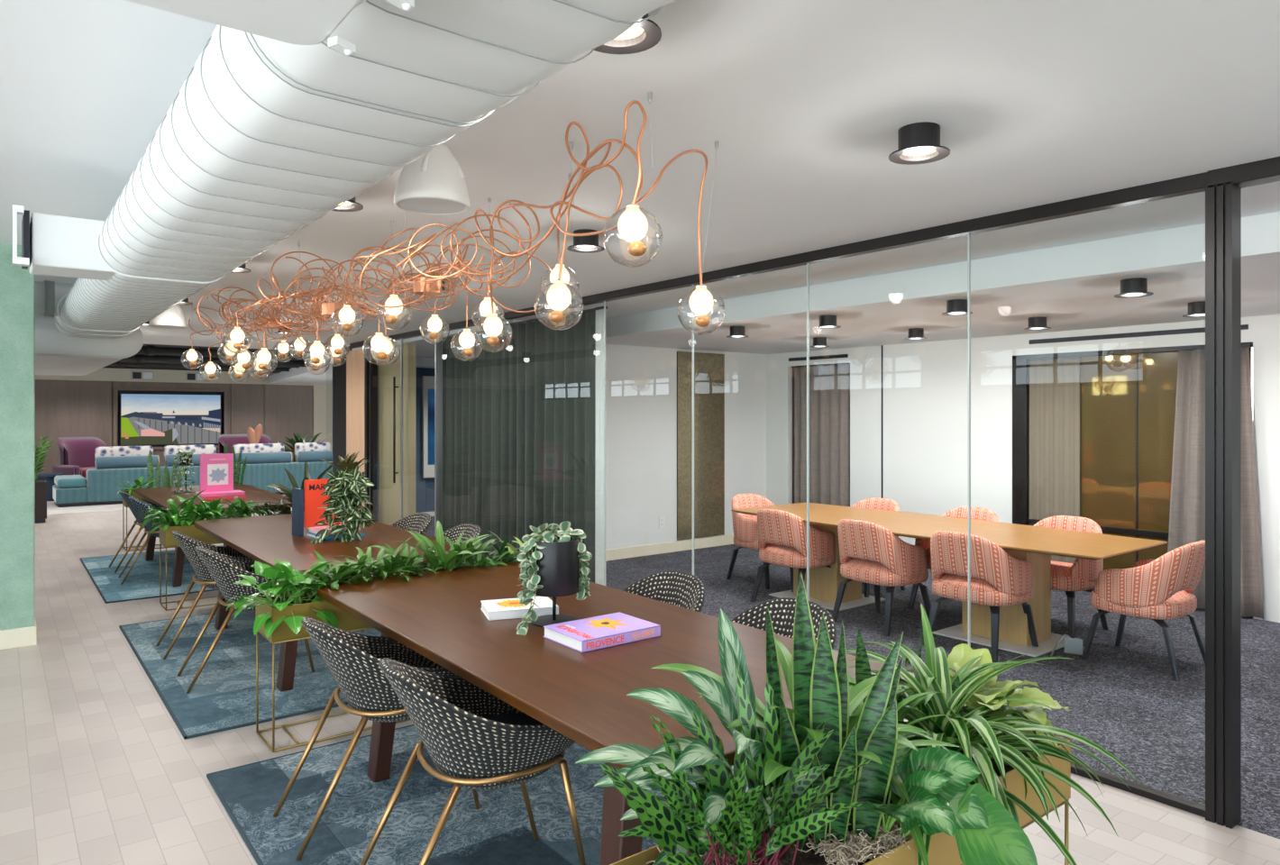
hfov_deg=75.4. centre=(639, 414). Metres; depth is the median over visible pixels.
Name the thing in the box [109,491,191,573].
chair
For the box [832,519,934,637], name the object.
armchair
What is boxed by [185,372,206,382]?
air vent
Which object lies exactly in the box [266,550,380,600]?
leafy plant
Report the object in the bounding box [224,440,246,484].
snake plant
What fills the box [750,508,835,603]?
armchair
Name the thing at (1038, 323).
ceiling lamp
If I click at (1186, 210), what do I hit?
beam
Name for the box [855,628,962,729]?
snake plant
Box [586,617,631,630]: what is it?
print
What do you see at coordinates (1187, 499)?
window curtain
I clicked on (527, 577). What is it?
trailing hoya
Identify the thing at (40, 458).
plant
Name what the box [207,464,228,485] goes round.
picture
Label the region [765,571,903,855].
snake plant
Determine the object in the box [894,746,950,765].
greens
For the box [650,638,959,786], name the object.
greens
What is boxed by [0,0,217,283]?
ceiling
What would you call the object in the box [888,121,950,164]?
ceiling lamp
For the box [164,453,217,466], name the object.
bolster
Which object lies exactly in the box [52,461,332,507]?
lounge sofa
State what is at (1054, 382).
curtain
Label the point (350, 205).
ceiling lamp
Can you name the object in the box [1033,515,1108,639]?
armchair
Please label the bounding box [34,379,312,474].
wall
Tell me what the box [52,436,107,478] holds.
velvet armchair
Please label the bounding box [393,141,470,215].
speaker
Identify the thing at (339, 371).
trim
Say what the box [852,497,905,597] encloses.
armchair
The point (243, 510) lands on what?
leafy plant
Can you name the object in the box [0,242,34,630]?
wall
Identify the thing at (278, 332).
ceiling lamp
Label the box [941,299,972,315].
ceiling lamp
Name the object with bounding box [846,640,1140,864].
spider plant
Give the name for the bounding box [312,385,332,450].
wall
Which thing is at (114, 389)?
trim
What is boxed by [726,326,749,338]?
ceiling lamp
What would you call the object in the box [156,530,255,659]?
chair
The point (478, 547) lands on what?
leafy plant
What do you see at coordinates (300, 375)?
ceiling
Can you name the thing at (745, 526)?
armchair
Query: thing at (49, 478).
round side table
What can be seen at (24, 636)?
baseboard
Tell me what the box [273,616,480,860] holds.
chair
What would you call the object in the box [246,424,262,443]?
pampas vase
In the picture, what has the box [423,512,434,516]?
baseboard
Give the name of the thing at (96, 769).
floor
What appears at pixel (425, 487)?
wall
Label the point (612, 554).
baseboard
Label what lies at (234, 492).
book
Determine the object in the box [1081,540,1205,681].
armchair
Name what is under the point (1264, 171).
trim
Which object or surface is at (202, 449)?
cushion
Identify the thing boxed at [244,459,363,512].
dracaena
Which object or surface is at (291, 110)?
air duct
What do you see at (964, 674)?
dracaena
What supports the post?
attached to the trim at (1264, 171)
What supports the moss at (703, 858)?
in the planter box at (903, 856)
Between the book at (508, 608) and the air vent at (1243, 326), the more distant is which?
the air vent at (1243, 326)
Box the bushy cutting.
[320,451,368,477]
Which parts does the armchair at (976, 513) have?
leg, seat, backrest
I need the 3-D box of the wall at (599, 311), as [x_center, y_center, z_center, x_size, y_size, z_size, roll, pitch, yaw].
[-0.322,0.345,6.852,0.040,2.470,0.132,0,0,-38]
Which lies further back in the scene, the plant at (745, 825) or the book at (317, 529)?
the book at (317, 529)
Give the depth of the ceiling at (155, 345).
16.25 m
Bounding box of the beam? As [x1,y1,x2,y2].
[510,181,1279,319]
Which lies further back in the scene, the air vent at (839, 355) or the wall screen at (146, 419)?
the wall screen at (146, 419)
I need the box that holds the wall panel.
[676,351,724,540]
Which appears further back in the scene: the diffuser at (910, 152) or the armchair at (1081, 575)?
the armchair at (1081, 575)
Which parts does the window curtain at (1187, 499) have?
rail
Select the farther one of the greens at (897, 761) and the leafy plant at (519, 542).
the leafy plant at (519, 542)
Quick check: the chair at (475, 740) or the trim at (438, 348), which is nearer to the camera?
the chair at (475, 740)
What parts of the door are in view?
handle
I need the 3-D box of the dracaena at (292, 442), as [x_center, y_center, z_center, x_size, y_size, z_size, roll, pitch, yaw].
[-7.410,0.775,18.167,1.071,0.797,1.136,0,0,-38]
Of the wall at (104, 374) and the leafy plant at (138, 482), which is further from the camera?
the wall at (104, 374)
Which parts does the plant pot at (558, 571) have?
pot, stem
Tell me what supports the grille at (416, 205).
attached to the speaker at (434, 184)
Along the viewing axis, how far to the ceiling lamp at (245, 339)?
10.39 m
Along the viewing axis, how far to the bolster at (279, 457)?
16.28 m
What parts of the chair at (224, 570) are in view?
leg, leg, leg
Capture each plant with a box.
[34,436,54,481]
[112,474,155,494]
[137,489,224,536]
[146,449,184,488]
[170,493,256,525]
[216,496,272,519]
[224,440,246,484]
[226,558,338,638]
[247,495,292,516]
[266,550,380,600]
[305,537,423,603]
[360,537,462,581]
[420,534,514,571]
[474,538,522,566]
[488,530,528,562]
[599,667,870,864]
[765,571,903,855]
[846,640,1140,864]
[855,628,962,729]
[902,643,1069,747]
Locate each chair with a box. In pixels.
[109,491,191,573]
[118,496,194,585]
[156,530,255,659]
[176,546,314,694]
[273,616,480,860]
[347,512,431,631]
[359,658,585,864]
[380,523,481,635]
[561,570,705,757]
[730,597,836,649]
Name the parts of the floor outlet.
lid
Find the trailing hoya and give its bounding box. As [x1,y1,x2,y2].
[515,521,592,635]
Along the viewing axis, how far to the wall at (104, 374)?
18.15 m
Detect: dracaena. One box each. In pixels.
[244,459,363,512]
[282,431,328,462]
[800,674,1007,864]
[846,603,1055,789]
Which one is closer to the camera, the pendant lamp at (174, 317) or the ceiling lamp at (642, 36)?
the ceiling lamp at (642, 36)
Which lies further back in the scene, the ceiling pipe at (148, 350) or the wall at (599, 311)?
the ceiling pipe at (148, 350)
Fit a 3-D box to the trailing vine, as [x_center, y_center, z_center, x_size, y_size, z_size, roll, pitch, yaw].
[-5.005,0.621,9.120,0.225,0.483,0.215,0,0,12]
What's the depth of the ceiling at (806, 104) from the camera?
2.79 m
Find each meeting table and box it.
[134,484,292,587]
[193,512,466,692]
[317,562,914,864]
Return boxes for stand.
[176,454,195,493]
[333,485,363,539]
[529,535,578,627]
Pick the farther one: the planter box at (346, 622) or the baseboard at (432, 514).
the baseboard at (432, 514)
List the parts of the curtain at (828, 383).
rail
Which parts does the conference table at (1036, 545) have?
plate, plate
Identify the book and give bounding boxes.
[195,490,245,497]
[197,494,246,501]
[200,453,233,493]
[292,487,303,537]
[304,478,341,528]
[306,532,364,539]
[308,524,360,533]
[308,530,361,536]
[480,596,558,621]
[542,612,660,652]
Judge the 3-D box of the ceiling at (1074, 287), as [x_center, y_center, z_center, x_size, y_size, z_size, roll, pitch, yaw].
[3.534,-0.970,5.773,3.090,0.400,10.170,0,0,-38]
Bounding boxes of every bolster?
[95,455,159,469]
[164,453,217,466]
[235,451,292,464]
[296,450,332,462]
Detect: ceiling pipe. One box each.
[108,346,291,371]
[116,347,307,367]
[119,354,309,366]
[136,345,327,360]
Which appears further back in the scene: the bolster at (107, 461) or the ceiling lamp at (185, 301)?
the bolster at (107, 461)
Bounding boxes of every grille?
[21,210,29,269]
[152,325,184,329]
[399,198,465,213]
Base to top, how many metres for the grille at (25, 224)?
0.220 m
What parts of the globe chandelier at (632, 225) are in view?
globe, bulb, globe, bulb, globe, bulb, globe, bulb, globe, bulb, globe, bulb, bulb, globe, bulb, globe, bulb, globe, bulb, globe, bulb, globe, bulb, bulb, globe, bulb, globe, bulb, globe, bulb, globe, bulb, globe, bulb, globe, bulb, globe, bulb, globe, bulb, globe, bulb, globe, bulb, globe, bulb, globe, bulb, globe, bulb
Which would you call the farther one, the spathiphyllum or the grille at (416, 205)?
the spathiphyllum
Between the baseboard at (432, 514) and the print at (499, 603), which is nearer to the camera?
the print at (499, 603)
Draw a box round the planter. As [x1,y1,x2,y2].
[34,480,46,523]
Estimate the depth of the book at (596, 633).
3.15 m
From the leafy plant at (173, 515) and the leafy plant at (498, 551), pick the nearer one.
the leafy plant at (498, 551)
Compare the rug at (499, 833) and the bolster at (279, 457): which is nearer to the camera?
the rug at (499, 833)
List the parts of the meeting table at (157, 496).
leg, leg, leg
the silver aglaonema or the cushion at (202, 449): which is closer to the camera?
the silver aglaonema
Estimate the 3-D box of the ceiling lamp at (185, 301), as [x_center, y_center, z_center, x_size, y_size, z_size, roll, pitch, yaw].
[-3.611,-0.915,6.478,0.196,0.090,0.196,0,0,-38]
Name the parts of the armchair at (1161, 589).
leg, leg, seat, backrest, leg, leg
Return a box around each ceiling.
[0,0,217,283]
[139,0,1279,351]
[142,344,328,361]
[269,355,434,384]
[328,320,508,358]
[605,211,1279,354]
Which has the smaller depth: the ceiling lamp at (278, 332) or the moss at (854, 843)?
the moss at (854, 843)
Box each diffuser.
[614,24,643,39]
[903,149,935,155]
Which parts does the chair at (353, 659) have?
leg, leg, leg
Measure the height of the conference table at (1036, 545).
0.743 m
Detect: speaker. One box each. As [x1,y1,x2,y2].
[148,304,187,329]
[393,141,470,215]
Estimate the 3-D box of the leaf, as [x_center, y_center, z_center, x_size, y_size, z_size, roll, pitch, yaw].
[0.686,0.875,1.810,0.204,0.160,0.308,0,0,-38]
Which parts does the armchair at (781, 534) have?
leg, leg, backrest, seat, leg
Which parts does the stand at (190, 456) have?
stem, pot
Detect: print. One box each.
[208,468,227,482]
[495,599,532,607]
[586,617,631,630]
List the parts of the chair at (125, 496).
leg, leg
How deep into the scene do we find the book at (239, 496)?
8.37 m
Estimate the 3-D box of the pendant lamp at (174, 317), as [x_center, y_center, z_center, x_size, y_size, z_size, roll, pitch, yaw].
[-3.877,-0.838,6.803,0.273,0.244,0.273,0,0,-38]
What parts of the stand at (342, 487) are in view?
pot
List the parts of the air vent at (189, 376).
panel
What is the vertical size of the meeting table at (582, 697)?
0.728 m
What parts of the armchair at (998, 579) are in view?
leg, backrest, seat, leg, leg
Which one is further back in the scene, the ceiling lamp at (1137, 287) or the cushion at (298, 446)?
the cushion at (298, 446)
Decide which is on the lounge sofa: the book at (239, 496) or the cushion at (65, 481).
the cushion at (65, 481)
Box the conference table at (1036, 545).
[731,502,1167,658]
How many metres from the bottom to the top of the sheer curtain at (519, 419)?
2.470 m
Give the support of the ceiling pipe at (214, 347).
hanging from the ceiling at (155, 345)
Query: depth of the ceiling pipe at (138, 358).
13.14 m
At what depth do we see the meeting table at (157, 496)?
8.54 m
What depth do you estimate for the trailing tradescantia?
5.65 m
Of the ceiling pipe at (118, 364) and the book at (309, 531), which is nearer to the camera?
the book at (309, 531)
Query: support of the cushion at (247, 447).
on the lounge sofa
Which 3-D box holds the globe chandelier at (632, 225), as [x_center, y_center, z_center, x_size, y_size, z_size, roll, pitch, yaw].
[-1.894,-0.617,5.105,1.286,0.701,6.807,0,0,-38]
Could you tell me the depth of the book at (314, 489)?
5.88 m
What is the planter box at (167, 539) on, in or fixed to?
on the floor
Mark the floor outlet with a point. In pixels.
(1073, 646)
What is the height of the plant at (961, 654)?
0.227 m
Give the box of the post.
[1205,182,1241,829]
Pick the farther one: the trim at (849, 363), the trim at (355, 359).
the trim at (355, 359)
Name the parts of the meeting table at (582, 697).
leg, leg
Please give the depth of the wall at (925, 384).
8.52 m
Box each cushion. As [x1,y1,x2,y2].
[54,475,87,488]
[80,466,95,476]
[94,446,153,463]
[164,444,216,462]
[233,443,284,453]
[294,442,330,458]
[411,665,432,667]
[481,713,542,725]
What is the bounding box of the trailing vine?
[173,448,195,493]
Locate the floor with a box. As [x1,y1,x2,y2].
[0,494,1279,864]
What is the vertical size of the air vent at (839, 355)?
0.040 m
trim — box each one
[112,387,227,449]
[333,345,376,521]
[340,156,1279,817]
[346,348,364,510]
[400,331,442,537]
[603,233,970,647]
[849,363,850,506]
[881,345,883,498]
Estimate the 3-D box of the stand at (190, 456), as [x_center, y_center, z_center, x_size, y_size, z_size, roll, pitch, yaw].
[-5.017,0.650,9.147,0.196,0.420,0.196,0,0,-38]
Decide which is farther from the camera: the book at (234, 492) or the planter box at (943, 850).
the book at (234, 492)
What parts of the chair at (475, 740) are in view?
leg, leg, leg, leg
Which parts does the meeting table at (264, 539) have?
leg, leg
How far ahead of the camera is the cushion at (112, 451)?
15.04 m
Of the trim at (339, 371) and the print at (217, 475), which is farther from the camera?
the trim at (339, 371)
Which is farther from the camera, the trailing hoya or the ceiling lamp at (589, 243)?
the ceiling lamp at (589, 243)
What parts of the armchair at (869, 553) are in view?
leg, leg, backrest, seat, leg, leg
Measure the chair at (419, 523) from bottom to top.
0.804 m
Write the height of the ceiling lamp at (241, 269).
0.090 m
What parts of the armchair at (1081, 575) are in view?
backrest, leg, seat, leg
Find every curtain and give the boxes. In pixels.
[442,308,595,583]
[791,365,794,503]
[794,363,849,506]
[1028,356,1080,563]
[1167,344,1263,619]
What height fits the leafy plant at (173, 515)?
0.376 m
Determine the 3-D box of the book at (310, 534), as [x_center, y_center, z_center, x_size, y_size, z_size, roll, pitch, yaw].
[-2.162,0.849,5.870,0.300,0.022,0.300,0,0,-41]
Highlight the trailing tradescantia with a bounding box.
[310,466,375,544]
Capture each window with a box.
[1012,341,1252,618]
[1079,347,1252,570]
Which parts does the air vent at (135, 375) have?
panel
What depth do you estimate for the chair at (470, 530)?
5.96 m
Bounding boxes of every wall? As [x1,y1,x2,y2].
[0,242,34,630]
[34,367,332,385]
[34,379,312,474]
[103,365,281,447]
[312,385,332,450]
[332,365,434,521]
[377,343,415,525]
[508,319,766,549]
[594,306,607,585]
[766,314,1279,622]
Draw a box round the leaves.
[860,742,988,842]
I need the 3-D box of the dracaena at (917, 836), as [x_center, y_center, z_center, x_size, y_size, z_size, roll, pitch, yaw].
[0.553,0.834,2.023,0.649,0.271,0.597,0,0,24]
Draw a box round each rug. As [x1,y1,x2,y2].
[80,545,223,603]
[118,610,381,740]
[206,724,748,864]
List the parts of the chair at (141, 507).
leg, leg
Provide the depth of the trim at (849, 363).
9.68 m
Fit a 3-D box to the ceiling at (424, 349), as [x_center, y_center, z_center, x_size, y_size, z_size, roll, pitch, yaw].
[-1.512,-0.980,11.413,3.925,0.240,4.930,0,0,-38]
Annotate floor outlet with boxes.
[1050,634,1084,657]
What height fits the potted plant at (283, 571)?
0.337 m
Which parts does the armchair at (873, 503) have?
leg, backrest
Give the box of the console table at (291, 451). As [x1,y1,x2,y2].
[284,449,295,462]
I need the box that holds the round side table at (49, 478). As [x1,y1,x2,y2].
[34,473,64,501]
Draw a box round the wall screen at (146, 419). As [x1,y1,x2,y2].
[119,393,221,452]
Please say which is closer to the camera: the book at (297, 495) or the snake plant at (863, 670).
the snake plant at (863, 670)
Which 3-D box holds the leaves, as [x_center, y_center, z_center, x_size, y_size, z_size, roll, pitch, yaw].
[0.587,0.838,1.779,0.275,0.197,0.255,0,0,-38]
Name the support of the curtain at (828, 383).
hanging from the wall at (925, 384)
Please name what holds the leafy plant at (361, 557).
in the planter box at (346, 622)
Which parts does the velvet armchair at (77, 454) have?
arm, backrest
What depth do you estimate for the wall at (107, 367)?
18.44 m
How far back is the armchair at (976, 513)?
6.92 m
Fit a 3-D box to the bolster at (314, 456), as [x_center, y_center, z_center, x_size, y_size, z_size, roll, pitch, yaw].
[-6.614,0.870,16.991,0.776,0.252,0.252,0,0,-38]
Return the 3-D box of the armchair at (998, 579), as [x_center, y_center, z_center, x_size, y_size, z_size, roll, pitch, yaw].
[2.329,1.192,5.691,0.606,0.816,0.610,0,0,-38]
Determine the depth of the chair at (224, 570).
4.86 m
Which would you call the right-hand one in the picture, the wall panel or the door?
the wall panel
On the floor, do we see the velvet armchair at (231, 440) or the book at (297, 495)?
the velvet armchair at (231, 440)
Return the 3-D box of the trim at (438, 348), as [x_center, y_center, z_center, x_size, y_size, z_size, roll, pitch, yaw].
[-2.515,0.350,9.441,0.080,2.500,1.070,0,0,-38]
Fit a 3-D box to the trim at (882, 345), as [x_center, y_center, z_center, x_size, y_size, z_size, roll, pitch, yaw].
[2.731,0.415,9.235,0.104,2.370,0.020,0,0,-38]
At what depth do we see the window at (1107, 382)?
7.27 m
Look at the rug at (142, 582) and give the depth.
8.04 m
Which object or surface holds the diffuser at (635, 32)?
attached to the ceiling lamp at (642, 36)
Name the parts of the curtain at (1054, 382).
rail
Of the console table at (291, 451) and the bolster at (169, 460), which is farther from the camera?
the console table at (291, 451)
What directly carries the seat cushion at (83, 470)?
on the velvet armchair at (77, 454)
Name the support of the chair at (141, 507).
on the rug at (142, 582)
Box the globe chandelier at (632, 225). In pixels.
[180,91,725,382]
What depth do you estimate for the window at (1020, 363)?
7.94 m
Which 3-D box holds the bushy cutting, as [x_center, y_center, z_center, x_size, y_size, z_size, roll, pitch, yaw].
[-2.041,0.357,5.770,0.333,0.207,0.222,0,0,13]
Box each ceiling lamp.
[176,297,192,304]
[231,263,251,273]
[238,338,250,346]
[274,326,292,334]
[331,196,363,211]
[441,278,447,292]
[566,228,604,252]
[594,13,661,54]
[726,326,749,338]
[809,337,830,347]
[814,314,841,329]
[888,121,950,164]
[905,328,927,339]
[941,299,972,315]
[1024,316,1051,329]
[1114,277,1153,298]
[1182,301,1205,317]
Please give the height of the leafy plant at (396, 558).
0.286 m
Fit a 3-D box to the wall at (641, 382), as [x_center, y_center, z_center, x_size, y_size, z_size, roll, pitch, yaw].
[0.135,0.320,9.508,3.665,2.560,0.100,0,0,-38]
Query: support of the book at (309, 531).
on the book at (310, 534)
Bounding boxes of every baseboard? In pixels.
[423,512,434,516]
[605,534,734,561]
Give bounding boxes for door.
[368,344,398,518]
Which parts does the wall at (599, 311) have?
rail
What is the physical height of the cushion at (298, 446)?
0.340 m
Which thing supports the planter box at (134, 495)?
on the floor
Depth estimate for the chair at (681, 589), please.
4.11 m
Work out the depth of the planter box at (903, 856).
1.75 m
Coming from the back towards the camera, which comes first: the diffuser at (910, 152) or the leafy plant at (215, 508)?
the leafy plant at (215, 508)
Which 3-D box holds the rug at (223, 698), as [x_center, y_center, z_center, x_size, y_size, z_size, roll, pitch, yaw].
[-2.271,1.594,5.779,2.045,0.012,2.730,0,0,-38]
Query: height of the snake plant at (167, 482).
0.518 m
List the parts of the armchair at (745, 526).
leg, seat, backrest, leg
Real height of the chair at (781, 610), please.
0.804 m
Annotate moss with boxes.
[645,846,760,864]
[794,817,912,864]
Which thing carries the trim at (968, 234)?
attached to the wall at (388, 492)
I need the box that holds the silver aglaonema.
[575,608,777,864]
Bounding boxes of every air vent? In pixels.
[130,370,153,380]
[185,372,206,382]
[788,354,848,361]
[1028,324,1248,344]
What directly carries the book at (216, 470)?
on the book at (234, 492)
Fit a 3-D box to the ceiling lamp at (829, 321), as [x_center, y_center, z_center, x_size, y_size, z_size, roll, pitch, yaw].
[1.468,-0.725,6.465,0.196,0.090,0.196,0,0,-38]
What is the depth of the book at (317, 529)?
5.79 m
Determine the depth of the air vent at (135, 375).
17.85 m
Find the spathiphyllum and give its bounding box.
[395,520,494,570]
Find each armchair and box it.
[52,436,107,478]
[218,434,271,453]
[726,493,775,589]
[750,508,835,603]
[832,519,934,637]
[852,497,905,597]
[908,506,998,608]
[923,530,1038,662]
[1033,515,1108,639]
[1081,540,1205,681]
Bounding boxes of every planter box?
[122,484,255,551]
[159,513,329,611]
[255,591,411,752]
[609,821,916,864]
[880,723,1070,864]
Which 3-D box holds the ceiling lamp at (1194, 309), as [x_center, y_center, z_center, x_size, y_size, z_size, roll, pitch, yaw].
[3.844,-0.725,5.692,0.196,0.090,0.196,0,0,-38]
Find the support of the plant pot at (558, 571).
on the meeting table at (582, 697)
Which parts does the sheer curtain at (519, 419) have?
rail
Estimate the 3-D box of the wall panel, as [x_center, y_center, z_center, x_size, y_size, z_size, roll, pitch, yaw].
[0.733,0.365,9.909,0.750,2.210,0.022,0,0,-38]
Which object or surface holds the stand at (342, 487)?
on the meeting table at (264, 539)
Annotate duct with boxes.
[12,0,675,338]
[34,314,143,375]
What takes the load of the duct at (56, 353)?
attached to the air duct at (291, 110)
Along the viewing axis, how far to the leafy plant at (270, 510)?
7.37 m
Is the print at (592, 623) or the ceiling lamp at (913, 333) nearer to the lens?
the print at (592, 623)
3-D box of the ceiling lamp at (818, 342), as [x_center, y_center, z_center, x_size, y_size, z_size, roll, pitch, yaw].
[1.805,-0.725,8.312,0.196,0.090,0.196,0,0,-38]

